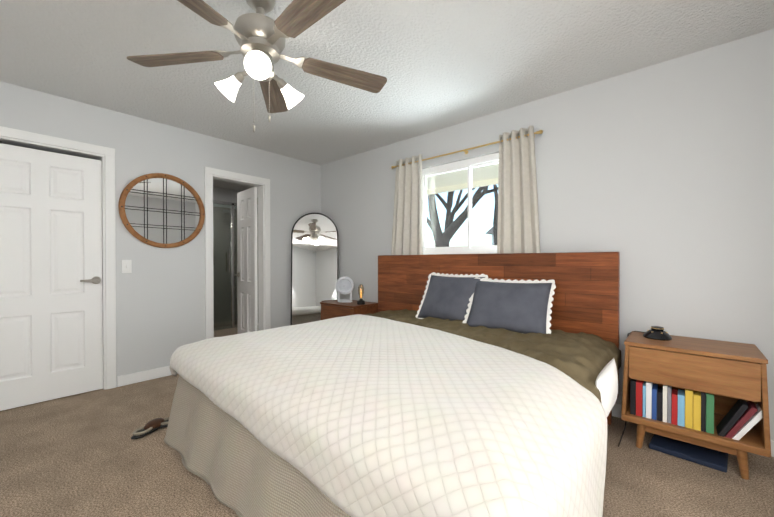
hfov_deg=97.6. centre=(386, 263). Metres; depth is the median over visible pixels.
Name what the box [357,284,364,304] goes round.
lamp
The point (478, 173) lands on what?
ceiling
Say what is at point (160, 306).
wall
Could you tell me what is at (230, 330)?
shower enclosure
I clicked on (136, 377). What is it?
baseboard
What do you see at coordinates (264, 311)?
door frame
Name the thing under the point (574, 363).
blanket
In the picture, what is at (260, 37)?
ceiling fan
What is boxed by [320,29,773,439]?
wall
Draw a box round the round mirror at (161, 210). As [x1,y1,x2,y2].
[118,173,204,247]
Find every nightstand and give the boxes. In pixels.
[320,276,377,319]
[618,326,770,479]
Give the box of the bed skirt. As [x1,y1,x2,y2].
[164,375,350,516]
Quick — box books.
[630,379,762,439]
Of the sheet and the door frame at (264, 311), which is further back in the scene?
the door frame at (264, 311)
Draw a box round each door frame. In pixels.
[0,126,115,389]
[205,167,270,338]
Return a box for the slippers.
[131,417,168,438]
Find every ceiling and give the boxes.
[0,0,773,164]
[213,179,257,190]
[427,163,498,194]
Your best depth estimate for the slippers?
2.21 m
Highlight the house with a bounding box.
[485,227,493,244]
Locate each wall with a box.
[0,81,320,386]
[213,206,237,327]
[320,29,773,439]
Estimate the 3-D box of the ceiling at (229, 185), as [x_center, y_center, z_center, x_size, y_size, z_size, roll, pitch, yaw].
[-2.343,-1.319,4.695,1.930,0.120,1.850,0,1,41]
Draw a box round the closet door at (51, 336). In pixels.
[0,143,102,410]
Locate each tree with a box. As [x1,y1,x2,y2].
[427,188,474,246]
[428,186,497,246]
[493,185,497,244]
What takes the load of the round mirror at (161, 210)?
attached to the wall at (160, 306)
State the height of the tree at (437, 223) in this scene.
6.911 m
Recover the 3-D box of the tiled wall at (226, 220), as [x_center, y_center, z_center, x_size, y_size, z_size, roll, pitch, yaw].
[-3.105,-0.144,5.375,0.100,2.440,2.050,0,1,41]
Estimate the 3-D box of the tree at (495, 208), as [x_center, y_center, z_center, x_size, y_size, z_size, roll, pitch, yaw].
[2.210,-1.329,5.949,6.441,5.417,2.999,0,1,41]
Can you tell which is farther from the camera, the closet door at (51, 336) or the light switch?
the light switch
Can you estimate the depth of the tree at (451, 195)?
11.69 m
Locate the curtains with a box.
[391,126,542,254]
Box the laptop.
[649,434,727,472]
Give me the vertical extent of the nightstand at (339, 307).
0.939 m
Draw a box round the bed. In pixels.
[164,252,620,516]
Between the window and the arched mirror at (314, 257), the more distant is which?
the arched mirror at (314, 257)
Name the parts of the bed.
headboard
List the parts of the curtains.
rod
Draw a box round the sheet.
[595,358,617,416]
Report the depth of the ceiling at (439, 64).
2.18 m
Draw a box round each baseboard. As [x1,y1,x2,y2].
[117,366,177,386]
[612,403,773,456]
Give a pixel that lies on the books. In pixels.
(688, 409)
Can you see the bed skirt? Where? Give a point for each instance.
(263, 445)
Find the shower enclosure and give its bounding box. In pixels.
[213,200,257,336]
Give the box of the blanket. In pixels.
[364,309,620,403]
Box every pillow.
[415,272,487,320]
[463,277,555,333]
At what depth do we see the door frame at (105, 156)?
2.94 m
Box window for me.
[422,152,498,254]
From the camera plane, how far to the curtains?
2.87 m
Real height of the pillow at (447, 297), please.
0.432 m
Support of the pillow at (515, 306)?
on the bed
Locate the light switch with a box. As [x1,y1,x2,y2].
[121,260,131,272]
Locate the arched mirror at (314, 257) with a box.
[291,213,337,324]
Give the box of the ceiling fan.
[127,0,386,131]
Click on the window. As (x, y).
(479, 162)
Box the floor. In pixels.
[0,374,773,516]
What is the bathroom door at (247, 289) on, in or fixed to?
in the wall at (160, 306)
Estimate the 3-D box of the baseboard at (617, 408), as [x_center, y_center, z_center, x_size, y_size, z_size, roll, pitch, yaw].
[0.805,1.046,3.167,4.600,0.095,0.014,0,1,41]
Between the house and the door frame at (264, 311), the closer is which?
the door frame at (264, 311)
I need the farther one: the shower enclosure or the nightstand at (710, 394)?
the shower enclosure
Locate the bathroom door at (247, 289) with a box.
[237,187,257,333]
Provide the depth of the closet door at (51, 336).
2.70 m
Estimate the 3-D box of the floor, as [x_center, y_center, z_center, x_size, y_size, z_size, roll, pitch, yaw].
[-1.396,1.129,2.316,7.020,0.060,4.440,0,1,41]

